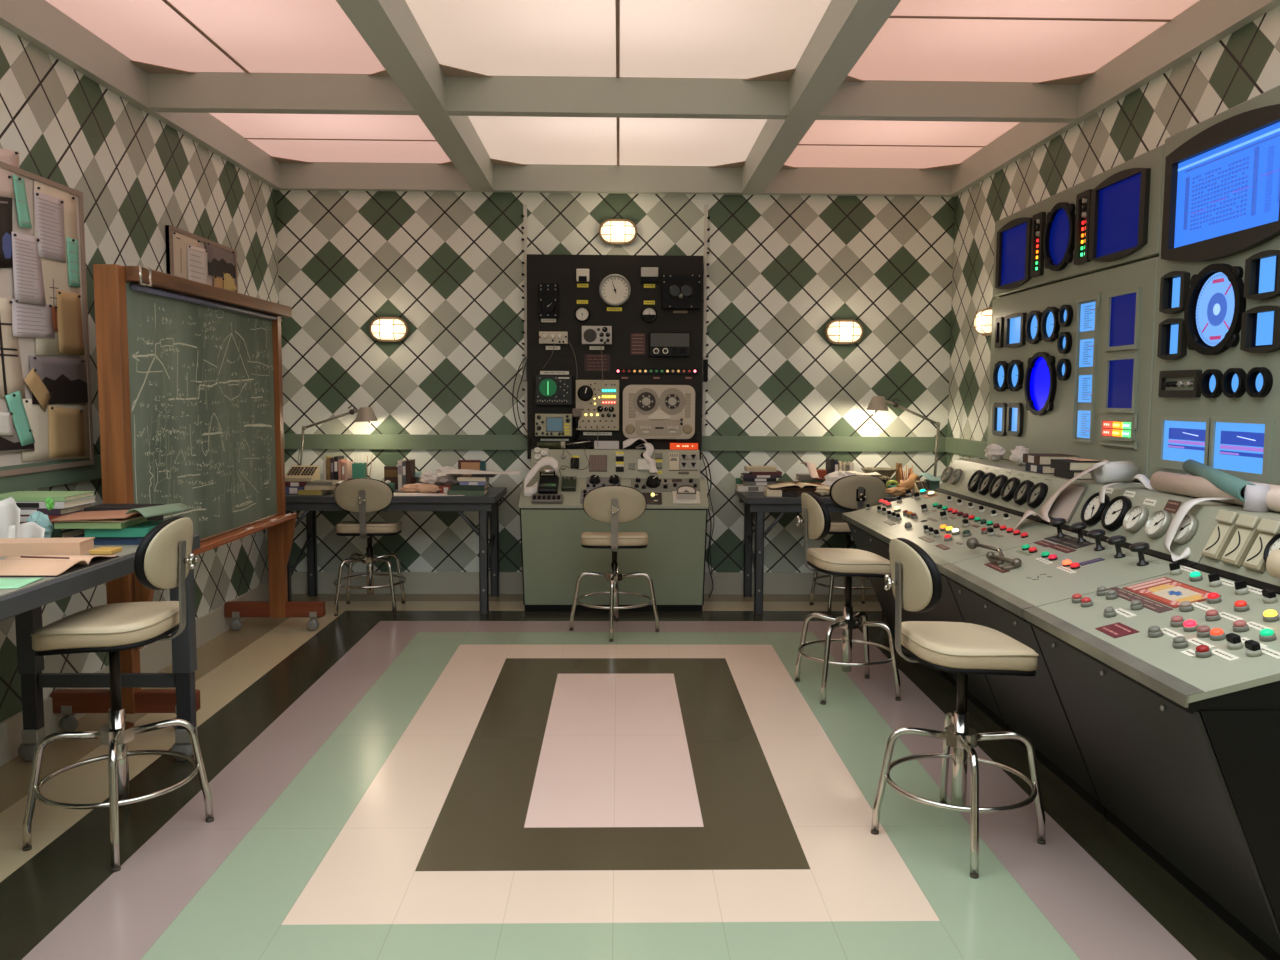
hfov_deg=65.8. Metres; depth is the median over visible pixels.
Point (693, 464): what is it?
switch plate
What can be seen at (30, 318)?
print
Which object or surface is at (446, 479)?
crumpled paper
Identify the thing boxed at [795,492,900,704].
stool
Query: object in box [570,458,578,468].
switch
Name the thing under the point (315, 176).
ceiling beam
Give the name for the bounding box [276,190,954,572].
wall
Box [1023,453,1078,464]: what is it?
book
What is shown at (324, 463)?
book
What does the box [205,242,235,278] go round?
photo
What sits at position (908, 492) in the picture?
switch
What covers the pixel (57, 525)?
book
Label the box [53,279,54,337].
picture
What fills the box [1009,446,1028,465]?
crumpled paper
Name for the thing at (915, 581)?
stool
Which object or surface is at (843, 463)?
book
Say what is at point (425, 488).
crumpled paper
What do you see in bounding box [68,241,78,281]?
print
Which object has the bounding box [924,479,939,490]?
box
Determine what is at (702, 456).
cable
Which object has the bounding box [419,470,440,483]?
crumpled paper
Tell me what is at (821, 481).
book
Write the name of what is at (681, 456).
switch plate
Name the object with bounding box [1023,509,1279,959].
desk
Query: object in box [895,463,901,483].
book
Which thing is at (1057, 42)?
ceiling light panel
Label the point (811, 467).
paper curl
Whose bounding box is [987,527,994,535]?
switch
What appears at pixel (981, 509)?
switch
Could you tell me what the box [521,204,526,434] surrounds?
wall rail
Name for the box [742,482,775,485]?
book
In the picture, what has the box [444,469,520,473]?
sheet
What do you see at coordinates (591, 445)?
headset
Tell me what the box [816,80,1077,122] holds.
trim
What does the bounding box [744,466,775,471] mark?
book
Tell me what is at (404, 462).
book
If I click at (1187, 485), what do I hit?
roll
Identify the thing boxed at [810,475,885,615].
stool
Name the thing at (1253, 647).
switch
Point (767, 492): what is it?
book
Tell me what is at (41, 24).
trim
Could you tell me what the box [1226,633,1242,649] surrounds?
switch
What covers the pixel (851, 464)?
book
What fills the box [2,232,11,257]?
picture
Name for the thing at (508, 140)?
ceiling light panel
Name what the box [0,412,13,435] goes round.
paper
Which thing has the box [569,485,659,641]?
stool
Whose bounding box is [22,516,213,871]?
stool
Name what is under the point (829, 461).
book
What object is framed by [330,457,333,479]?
book
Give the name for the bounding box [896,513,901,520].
switch
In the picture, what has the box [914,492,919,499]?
switch
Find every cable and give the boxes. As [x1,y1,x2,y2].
[512,357,531,448]
[517,362,533,448]
[701,452,713,596]
[702,456,713,573]
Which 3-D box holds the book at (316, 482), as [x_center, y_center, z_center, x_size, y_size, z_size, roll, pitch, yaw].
[-2.133,0.018,6.670,0.167,0.022,0.183,0,5,-1]
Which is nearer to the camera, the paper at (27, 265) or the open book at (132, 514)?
the open book at (132, 514)
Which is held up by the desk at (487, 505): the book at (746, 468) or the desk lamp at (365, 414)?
the desk lamp at (365, 414)
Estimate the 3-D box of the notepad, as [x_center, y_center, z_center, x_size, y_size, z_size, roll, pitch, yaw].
[-1.849,0.245,3.425,0.075,0.016,0.080,0,5,-1]
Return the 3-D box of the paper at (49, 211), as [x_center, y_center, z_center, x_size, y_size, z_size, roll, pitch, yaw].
[-2.485,-1.065,4.177,0.012,0.268,0.218,0,5,-1]
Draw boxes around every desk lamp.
[297,405,377,464]
[866,396,939,476]
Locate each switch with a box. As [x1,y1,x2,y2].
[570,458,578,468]
[616,456,623,460]
[616,467,623,471]
[882,507,886,513]
[891,512,895,518]
[896,496,901,502]
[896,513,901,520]
[905,489,911,495]
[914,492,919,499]
[921,504,927,511]
[923,525,928,532]
[928,527,933,534]
[933,529,939,537]
[940,511,946,519]
[962,519,969,526]
[968,502,973,508]
[978,506,984,511]
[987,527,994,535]
[991,510,997,516]
[1003,513,1009,519]
[1169,562,1181,575]
[1208,572,1221,586]
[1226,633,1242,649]
[1234,580,1248,594]
[1244,640,1261,656]
[1262,589,1277,603]
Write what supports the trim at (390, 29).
attached to the wall at (781, 268)
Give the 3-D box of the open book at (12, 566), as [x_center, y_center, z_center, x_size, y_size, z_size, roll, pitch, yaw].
[-1.896,0.262,3.154,0.278,0.027,0.378,0,5,-1]
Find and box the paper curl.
[800,462,823,478]
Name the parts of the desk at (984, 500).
label plate, panel, label plate, label plate, label plate, label plate, gauge panel, label plate, paper strip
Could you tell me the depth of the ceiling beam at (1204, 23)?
4.57 m
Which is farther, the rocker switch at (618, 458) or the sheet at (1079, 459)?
the rocker switch at (618, 458)
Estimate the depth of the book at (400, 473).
6.85 m
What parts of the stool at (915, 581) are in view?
tension knob, leg, leg, post, screw post, seat, leg, leg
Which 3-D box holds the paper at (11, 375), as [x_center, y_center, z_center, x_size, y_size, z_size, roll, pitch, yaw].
[-2.482,-0.512,3.811,0.012,0.398,0.365,0,5,-1]
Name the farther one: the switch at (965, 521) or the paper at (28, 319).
the switch at (965, 521)
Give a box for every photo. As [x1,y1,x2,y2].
[29,356,87,403]
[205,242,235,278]
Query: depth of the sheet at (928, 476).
6.75 m
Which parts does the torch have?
rod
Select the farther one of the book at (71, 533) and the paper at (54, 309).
the paper at (54, 309)
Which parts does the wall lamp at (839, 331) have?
glass, bulb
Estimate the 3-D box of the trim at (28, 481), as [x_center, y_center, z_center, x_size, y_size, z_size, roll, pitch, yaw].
[-2.483,0.088,2.858,0.022,0.108,8.584,0,5,-1]
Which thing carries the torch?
on the control console
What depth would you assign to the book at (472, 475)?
6.64 m
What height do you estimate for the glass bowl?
0.159 m
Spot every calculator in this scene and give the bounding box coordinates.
[285,465,318,481]
[913,481,929,494]
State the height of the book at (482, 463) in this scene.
0.198 m
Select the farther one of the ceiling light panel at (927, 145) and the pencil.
the ceiling light panel at (927, 145)
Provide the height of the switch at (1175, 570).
0.047 m
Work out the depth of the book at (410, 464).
6.85 m
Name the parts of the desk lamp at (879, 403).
lamp shade, arm, arm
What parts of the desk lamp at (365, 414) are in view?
arm, arm, lamp shade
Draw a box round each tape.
[524,457,557,495]
[623,437,657,472]
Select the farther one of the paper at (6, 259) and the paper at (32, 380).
the paper at (32, 380)
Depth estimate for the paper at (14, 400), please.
3.97 m
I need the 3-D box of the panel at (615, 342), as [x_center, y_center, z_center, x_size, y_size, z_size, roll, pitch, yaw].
[-0.179,-0.867,7.038,1.248,1.445,0.202,0,5,-1]
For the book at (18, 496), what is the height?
0.018 m
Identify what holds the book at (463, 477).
on the book at (487, 481)
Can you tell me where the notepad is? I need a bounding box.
[89,547,121,554]
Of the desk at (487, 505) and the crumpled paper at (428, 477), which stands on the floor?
the desk at (487, 505)
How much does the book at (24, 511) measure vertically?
0.024 m
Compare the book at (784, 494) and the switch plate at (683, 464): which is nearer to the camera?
the book at (784, 494)
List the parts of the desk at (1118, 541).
lever knob, label plate, lever arm, lever mount, panel, label plate, label plate, label plate, mushroom knob, scale plate, label plate, label plate, scale plate, mushroom knob, label plate, mushroom knob, label plate, mushroom knob, paper strip, label plate, label plate, mushroom knob, label plate, label plate, label plate, gauge panel, paper strip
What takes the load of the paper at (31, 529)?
on the desk at (25, 603)
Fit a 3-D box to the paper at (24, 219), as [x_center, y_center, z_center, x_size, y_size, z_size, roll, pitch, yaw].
[-2.478,-1.115,3.974,0.012,0.202,0.110,0,5,-1]
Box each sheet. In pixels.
[0,577,44,588]
[400,493,464,495]
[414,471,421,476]
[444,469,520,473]
[847,471,880,474]
[916,473,940,480]
[1063,458,1099,460]
[1131,474,1154,489]
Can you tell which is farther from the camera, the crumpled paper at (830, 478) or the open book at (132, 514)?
the crumpled paper at (830, 478)
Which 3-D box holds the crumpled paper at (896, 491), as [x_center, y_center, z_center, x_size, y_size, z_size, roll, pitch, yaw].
[1.748,0.077,6.687,0.189,0.060,0.089,0,5,-1]
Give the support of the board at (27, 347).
attached to the wall at (137, 175)
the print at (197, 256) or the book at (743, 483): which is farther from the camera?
the book at (743, 483)
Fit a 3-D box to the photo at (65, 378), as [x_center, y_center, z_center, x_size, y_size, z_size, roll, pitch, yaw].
[-2.489,-0.426,4.253,0.012,0.198,0.431,0,5,-1]
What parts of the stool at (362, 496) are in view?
leg, leg, tension knob, seat, post, screw post, leg, leg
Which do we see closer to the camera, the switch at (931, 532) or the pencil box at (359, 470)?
the switch at (931, 532)
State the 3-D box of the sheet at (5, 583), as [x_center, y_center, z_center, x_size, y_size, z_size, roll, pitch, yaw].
[-1.874,0.297,2.857,0.220,0.005,0.160,0,5,-7]
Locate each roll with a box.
[886,480,898,488]
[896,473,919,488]
[1091,461,1137,482]
[1150,471,1279,511]
[1183,459,1254,501]
[1184,473,1279,487]
[1266,549,1279,577]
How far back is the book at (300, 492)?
6.54 m
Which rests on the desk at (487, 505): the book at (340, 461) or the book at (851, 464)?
the book at (340, 461)
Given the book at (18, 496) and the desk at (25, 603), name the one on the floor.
the desk at (25, 603)
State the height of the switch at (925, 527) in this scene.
0.040 m
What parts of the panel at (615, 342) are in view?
label plate, label plate, three knob, label plate, label plate, handset cord, label plate, label plate, knob, text plate, label plate, label plate, knob, label plate, knob, text plate, label plate, label plate, control plate, knob, knob, knob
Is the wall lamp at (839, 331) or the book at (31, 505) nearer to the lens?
the book at (31, 505)
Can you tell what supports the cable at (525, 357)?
attached to the panel at (615, 342)
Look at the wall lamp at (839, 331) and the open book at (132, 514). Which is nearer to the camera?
the open book at (132, 514)
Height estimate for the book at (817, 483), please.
0.024 m
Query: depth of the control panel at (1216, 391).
3.85 m
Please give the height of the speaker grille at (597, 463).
0.113 m
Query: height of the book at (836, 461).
0.223 m
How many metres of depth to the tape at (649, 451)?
6.97 m
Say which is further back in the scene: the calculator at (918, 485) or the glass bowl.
the glass bowl
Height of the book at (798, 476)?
0.037 m
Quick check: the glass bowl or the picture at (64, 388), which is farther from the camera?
the glass bowl
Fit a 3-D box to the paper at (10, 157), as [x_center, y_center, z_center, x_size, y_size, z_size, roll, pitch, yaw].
[-2.479,-1.188,3.810,0.012,0.224,0.324,0,5,-1]
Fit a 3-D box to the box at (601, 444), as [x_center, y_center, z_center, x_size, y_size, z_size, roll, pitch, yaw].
[-0.237,-0.249,7.041,0.176,0.058,0.060,0,5,-1]
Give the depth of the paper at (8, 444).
3.92 m
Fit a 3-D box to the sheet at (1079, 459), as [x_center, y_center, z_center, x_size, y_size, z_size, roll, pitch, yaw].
[2.108,-0.098,4.727,0.100,0.005,0.140,-1,5,-13]
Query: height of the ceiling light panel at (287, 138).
0.013 m
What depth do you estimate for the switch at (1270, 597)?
2.87 m
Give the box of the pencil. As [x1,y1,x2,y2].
[20,556,68,558]
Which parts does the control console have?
light plate, grey switch panel, knob, grey switch panel, panel, knob, upright panel, grey square plate, dark lamp panel, knob, grey knob panel, ivory plate, meter frame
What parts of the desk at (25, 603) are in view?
leg, frame, leg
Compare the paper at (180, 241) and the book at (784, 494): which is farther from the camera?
the book at (784, 494)
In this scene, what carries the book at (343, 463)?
on the desk at (487, 505)
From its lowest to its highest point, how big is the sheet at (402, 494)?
0.009 m
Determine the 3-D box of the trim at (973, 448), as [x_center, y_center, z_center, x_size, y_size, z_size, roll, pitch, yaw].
[2.334,0.105,2.962,0.022,0.108,8.584,0,5,-1]
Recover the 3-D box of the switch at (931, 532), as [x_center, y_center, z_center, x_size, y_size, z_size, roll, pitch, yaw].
[1.447,0.254,4.907,0.032,0.040,0.030,0,5,-1]
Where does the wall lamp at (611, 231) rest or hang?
attached to the wall at (781, 268)
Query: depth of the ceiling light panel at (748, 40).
4.47 m
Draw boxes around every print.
[15,238,38,296]
[16,302,47,333]
[37,198,62,254]
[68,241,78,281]
[190,249,204,278]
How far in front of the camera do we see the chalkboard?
4.79 m
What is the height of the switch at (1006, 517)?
0.035 m
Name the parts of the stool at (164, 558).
leg, seat, leg, screw post, post, leg, leg, tension knob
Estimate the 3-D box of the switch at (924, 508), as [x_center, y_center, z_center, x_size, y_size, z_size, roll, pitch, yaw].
[1.591,0.157,5.537,0.041,0.046,0.034,0,5,-1]
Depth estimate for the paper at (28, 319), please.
4.05 m
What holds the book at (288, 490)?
on the desk at (487, 505)
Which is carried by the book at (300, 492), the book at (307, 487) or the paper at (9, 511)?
the book at (307, 487)
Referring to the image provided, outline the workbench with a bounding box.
[735,488,913,613]
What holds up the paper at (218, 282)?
attached to the board at (169, 229)
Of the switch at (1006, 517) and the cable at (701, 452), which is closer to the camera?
the switch at (1006, 517)
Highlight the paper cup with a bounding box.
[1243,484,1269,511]
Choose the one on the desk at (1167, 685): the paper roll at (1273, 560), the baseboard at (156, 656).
the paper roll at (1273, 560)
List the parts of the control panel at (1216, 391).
knob, screen frame, knob, screen frame, knob, screen frame, knob, screen frame, screen frame, screen frame, screen frame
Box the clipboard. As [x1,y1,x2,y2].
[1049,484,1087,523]
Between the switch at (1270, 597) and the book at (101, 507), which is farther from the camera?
the book at (101, 507)
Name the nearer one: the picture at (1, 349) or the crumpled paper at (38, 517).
the crumpled paper at (38, 517)
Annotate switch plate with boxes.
[679,454,687,459]
[679,460,688,469]
[689,454,697,459]
[689,460,697,469]
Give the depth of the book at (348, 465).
6.99 m
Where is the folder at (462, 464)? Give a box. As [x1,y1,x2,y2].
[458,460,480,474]
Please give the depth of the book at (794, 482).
7.08 m
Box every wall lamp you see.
[369,317,408,341]
[599,219,636,244]
[824,319,863,343]
[973,307,991,335]
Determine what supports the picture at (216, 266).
attached to the photo at (219, 260)
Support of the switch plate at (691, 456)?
attached to the control console
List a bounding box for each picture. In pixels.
[0,319,6,397]
[0,348,16,350]
[0,354,17,356]
[0,436,34,450]
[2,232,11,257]
[32,374,87,403]
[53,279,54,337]
[207,258,235,278]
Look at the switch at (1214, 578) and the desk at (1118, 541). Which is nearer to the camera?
the switch at (1214, 578)
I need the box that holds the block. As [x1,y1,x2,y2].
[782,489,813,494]
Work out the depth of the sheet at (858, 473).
6.88 m
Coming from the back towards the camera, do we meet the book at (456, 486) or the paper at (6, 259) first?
the book at (456, 486)
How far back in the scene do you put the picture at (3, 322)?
3.86 m
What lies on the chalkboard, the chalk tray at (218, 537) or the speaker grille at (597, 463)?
the chalk tray at (218, 537)
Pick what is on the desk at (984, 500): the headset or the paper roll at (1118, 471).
the paper roll at (1118, 471)
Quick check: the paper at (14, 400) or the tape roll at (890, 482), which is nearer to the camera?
the paper at (14, 400)
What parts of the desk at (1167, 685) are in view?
text plate, label plate, text plate, mosaic plate, label plate, label plate, label plate, label plate, label plate, label plate, label plate, label plate, gauge panel, label plate, label plate, label plate, label plate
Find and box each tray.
[193,512,296,554]
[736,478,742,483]
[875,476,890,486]
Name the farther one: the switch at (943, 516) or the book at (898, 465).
the book at (898, 465)
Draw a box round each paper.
[0,148,18,197]
[0,176,12,267]
[0,297,25,398]
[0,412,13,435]
[0,429,34,453]
[0,497,20,537]
[5,391,34,445]
[6,521,44,537]
[11,232,45,305]
[12,174,31,227]
[12,299,53,338]
[22,399,90,460]
[25,368,51,410]
[27,511,52,537]
[34,180,79,354]
[34,191,65,262]
[45,497,54,509]
[48,406,84,457]
[51,306,60,331]
[57,290,84,355]
[66,237,79,287]
[173,231,199,278]
[187,245,207,284]
[214,276,223,288]
[224,272,236,290]
[399,484,418,492]
[414,484,440,492]
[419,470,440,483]
[435,466,462,485]
[814,486,829,495]
[821,471,857,486]
[886,487,912,495]
[984,444,1005,460]
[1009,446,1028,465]
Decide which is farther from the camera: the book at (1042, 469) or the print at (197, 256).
the print at (197, 256)
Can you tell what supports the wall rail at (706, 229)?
attached to the wall at (781, 268)
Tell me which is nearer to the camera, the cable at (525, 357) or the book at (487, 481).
the book at (487, 481)
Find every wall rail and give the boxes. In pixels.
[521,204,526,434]
[702,204,709,435]
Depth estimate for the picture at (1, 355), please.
3.90 m
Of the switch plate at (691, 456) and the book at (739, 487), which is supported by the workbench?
the book at (739, 487)
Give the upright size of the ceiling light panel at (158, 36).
0.013 m
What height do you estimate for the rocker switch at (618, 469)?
0.034 m
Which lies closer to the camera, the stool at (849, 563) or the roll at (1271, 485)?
the roll at (1271, 485)
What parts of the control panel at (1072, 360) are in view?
screen frame, window strip frame, screen frame, screen frame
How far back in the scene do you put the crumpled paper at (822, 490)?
6.64 m
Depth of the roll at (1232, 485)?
3.56 m
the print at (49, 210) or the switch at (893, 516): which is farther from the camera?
the switch at (893, 516)
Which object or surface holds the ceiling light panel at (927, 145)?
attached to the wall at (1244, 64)
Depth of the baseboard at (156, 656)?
5.13 m
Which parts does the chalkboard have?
castor plate, post, chart rail, rail, castor plate, rail, post, castor plate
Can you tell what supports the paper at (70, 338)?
attached to the board at (27, 347)
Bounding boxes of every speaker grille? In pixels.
[583,329,596,341]
[589,455,606,471]
[685,394,690,417]
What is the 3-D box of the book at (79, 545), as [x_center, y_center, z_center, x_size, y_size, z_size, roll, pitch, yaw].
[-2.082,0.230,3.407,0.340,0.045,0.123,0,5,-7]
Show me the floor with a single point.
(438, 778)
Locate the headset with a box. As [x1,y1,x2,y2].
[567,439,593,448]
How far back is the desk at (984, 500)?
5.02 m
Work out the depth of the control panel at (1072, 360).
5.04 m
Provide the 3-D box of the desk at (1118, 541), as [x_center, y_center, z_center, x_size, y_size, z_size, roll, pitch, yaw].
[1.777,0.582,3.887,0.962,1.115,0.960,0,5,-1]
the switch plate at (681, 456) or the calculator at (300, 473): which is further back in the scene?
the switch plate at (681, 456)
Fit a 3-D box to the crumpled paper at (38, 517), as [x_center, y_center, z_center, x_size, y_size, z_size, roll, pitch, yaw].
[-2.175,0.174,3.582,0.098,0.125,0.066,0,5,-1]
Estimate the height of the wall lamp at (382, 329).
0.175 m
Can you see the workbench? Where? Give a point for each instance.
(756, 504)
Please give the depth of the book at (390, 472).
6.96 m
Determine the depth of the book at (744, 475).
6.94 m
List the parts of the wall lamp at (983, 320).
bulb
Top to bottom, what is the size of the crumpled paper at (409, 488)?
0.063 m
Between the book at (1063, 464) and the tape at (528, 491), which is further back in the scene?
the tape at (528, 491)
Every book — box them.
[0,491,94,501]
[0,537,94,556]
[0,555,118,576]
[16,496,95,508]
[20,503,90,514]
[20,511,83,522]
[20,523,70,531]
[49,503,190,521]
[50,529,83,537]
[54,517,148,528]
[73,534,143,544]
[84,504,163,520]
[84,521,162,536]
[285,481,306,486]
[285,487,304,493]
[298,490,327,494]
[305,484,337,489]
[307,480,338,485]
[323,462,326,479]
[326,457,332,479]
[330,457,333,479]
[334,455,343,479]
[338,459,346,480]
[342,461,349,480]
[345,461,352,480]
[384,466,397,488]
[398,459,406,490]
[402,461,405,484]
[406,459,414,483]
[439,484,452,492]
[447,488,487,495]
[451,483,488,489]
[457,475,488,480]
[460,479,488,484]
[471,474,495,476]
[480,460,485,470]
[735,484,766,491]
[740,476,775,481]
[741,473,781,477]
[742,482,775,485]
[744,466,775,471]
[749,470,781,474]
[764,489,781,496]
[765,482,829,488]
[777,481,799,483]
[782,491,797,496]
[796,474,814,479]
[798,480,824,482]
[803,482,821,485]
[826,458,833,473]
[833,458,838,471]
[838,461,841,470]
[842,462,845,470]
[845,461,853,470]
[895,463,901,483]
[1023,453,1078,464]
[1025,463,1054,473]
[1050,459,1099,470]
[1054,469,1092,479]
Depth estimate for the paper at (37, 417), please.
4.13 m
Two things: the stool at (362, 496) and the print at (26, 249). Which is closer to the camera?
the print at (26, 249)
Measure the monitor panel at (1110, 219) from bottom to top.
0.467 m
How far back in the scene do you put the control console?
6.67 m
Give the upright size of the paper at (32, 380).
0.182 m
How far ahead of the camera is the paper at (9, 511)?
3.59 m
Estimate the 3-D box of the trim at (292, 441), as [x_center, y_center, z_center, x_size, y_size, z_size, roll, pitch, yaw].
[-0.166,-0.270,7.196,4.840,0.108,0.022,0,5,-1]
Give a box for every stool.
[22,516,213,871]
[333,478,406,615]
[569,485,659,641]
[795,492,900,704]
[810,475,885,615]
[871,538,1045,878]
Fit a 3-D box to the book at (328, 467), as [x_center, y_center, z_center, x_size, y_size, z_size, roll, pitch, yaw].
[-2.192,-0.051,7.035,0.025,0.219,0.163,0,5,-1]
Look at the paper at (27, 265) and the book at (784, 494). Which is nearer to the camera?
the paper at (27, 265)
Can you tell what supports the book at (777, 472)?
on the book at (744, 475)
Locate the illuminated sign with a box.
[670,439,697,449]
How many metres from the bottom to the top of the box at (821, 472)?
0.072 m
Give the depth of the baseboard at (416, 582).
7.26 m
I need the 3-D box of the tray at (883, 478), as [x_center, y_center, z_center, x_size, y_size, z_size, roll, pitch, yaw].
[1.666,0.035,6.875,0.126,0.116,0.100,0,5,-1]
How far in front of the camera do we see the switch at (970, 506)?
5.29 m
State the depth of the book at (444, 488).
6.68 m
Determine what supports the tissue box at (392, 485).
on the desk at (487, 505)
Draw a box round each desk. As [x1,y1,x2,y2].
[0,533,200,760]
[285,487,506,613]
[842,459,1144,730]
[941,483,1269,816]
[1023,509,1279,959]
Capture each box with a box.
[352,453,372,478]
[387,483,394,491]
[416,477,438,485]
[594,441,618,448]
[815,469,826,479]
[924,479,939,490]
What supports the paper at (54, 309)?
attached to the board at (27, 347)
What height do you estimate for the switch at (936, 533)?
0.040 m
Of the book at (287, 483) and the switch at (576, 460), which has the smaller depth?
the book at (287, 483)
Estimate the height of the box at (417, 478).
0.085 m
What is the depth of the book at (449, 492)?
6.57 m
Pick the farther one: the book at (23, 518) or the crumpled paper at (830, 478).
the crumpled paper at (830, 478)
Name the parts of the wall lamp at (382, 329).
bulb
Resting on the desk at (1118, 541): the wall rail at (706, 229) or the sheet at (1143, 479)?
the sheet at (1143, 479)
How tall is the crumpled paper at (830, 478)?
0.160 m
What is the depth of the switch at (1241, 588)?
3.00 m
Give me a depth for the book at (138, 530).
3.59 m
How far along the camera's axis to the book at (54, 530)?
3.69 m
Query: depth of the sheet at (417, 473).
7.01 m
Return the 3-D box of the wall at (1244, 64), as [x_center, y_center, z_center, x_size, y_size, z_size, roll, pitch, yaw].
[2.409,-0.589,2.915,0.120,3.620,8.606,0,5,-1]
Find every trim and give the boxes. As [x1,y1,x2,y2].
[0,0,279,187]
[0,441,284,493]
[148,72,417,114]
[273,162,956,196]
[284,434,944,451]
[336,0,493,189]
[742,0,900,192]
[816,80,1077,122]
[945,437,1140,482]
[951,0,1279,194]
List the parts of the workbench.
leg, leg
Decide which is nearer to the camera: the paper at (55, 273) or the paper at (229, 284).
the paper at (55, 273)
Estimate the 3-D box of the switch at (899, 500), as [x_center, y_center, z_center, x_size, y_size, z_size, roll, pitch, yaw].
[1.581,0.118,6.028,0.036,0.041,0.034,0,5,-1]
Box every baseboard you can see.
[0,581,268,765]
[291,572,875,594]
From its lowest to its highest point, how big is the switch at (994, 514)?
0.035 m
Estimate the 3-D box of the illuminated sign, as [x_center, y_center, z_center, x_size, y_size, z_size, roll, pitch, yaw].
[0.313,-0.255,7.051,0.200,0.075,0.042,0,5,-1]
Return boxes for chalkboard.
[50,264,325,731]
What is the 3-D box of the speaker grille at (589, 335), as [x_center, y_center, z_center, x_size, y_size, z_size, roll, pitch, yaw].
[-0.352,-1.020,6.980,0.094,0.093,0.005,0,5,-1]
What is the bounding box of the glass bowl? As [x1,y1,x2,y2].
[861,467,896,482]
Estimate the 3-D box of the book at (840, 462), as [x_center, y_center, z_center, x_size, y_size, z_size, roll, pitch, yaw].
[1.420,-0.032,7.093,0.018,0.209,0.163,0,5,-1]
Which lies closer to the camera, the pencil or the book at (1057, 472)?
the pencil
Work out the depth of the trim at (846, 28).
4.54 m
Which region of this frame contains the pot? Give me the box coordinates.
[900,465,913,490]
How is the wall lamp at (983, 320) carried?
attached to the wall at (1244, 64)
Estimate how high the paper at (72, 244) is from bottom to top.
0.210 m
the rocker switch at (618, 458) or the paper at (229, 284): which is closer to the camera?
the paper at (229, 284)
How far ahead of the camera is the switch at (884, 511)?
5.76 m
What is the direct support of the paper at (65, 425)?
attached to the board at (27, 347)
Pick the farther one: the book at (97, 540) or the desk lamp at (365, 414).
the desk lamp at (365, 414)
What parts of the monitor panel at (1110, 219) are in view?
screen frame, screen frame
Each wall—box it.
[0,25,278,721]
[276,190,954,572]
[946,5,1279,466]
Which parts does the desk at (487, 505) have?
leg, leg, leg, leg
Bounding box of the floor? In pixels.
[0,594,1267,959]
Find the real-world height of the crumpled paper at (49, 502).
0.048 m
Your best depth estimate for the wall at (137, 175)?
4.78 m
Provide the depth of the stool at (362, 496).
6.50 m
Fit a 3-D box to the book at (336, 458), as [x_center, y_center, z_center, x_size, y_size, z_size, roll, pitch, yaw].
[-2.139,-0.056,7.035,0.025,0.229,0.164,0,5,-1]
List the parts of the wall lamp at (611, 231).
bulb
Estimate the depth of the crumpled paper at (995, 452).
5.85 m
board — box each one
[0,161,93,476]
[165,225,237,292]
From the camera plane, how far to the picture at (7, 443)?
3.92 m
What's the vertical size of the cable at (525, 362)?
0.620 m
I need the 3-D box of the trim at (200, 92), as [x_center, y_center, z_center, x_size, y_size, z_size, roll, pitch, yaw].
[-1.812,-2.187,5.037,1.340,0.603,0.085,0,5,-1]
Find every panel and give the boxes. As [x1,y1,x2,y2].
[45,0,389,75]
[209,113,452,164]
[405,0,830,80]
[468,116,766,167]
[527,254,703,459]
[782,120,1019,169]
[843,0,1198,84]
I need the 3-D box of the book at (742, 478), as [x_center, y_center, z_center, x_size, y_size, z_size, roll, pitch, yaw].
[0.839,-0.007,7.022,0.234,0.025,0.164,0,5,-1]
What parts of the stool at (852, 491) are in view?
leg, leg, seat, screw post, tension knob, leg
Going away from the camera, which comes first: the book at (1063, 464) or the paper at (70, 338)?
the paper at (70, 338)
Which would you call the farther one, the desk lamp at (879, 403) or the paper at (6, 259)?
the desk lamp at (879, 403)
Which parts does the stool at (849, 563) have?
tension knob, leg, leg, post, screw post, seat, leg, leg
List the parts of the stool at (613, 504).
leg, leg, seat, screw post, post, tension knob, leg, leg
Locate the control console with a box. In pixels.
[519,447,708,611]
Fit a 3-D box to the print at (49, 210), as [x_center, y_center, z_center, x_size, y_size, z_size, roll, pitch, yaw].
[-2.487,-1.067,4.177,0.003,0.218,0.173,0,5,-1]
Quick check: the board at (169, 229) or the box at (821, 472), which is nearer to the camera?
the board at (169, 229)
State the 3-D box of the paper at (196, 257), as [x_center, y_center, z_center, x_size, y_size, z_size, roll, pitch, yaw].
[-2.514,-1.212,5.630,0.012,0.233,0.285,0,5,-1]
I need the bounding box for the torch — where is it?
[537,441,590,448]

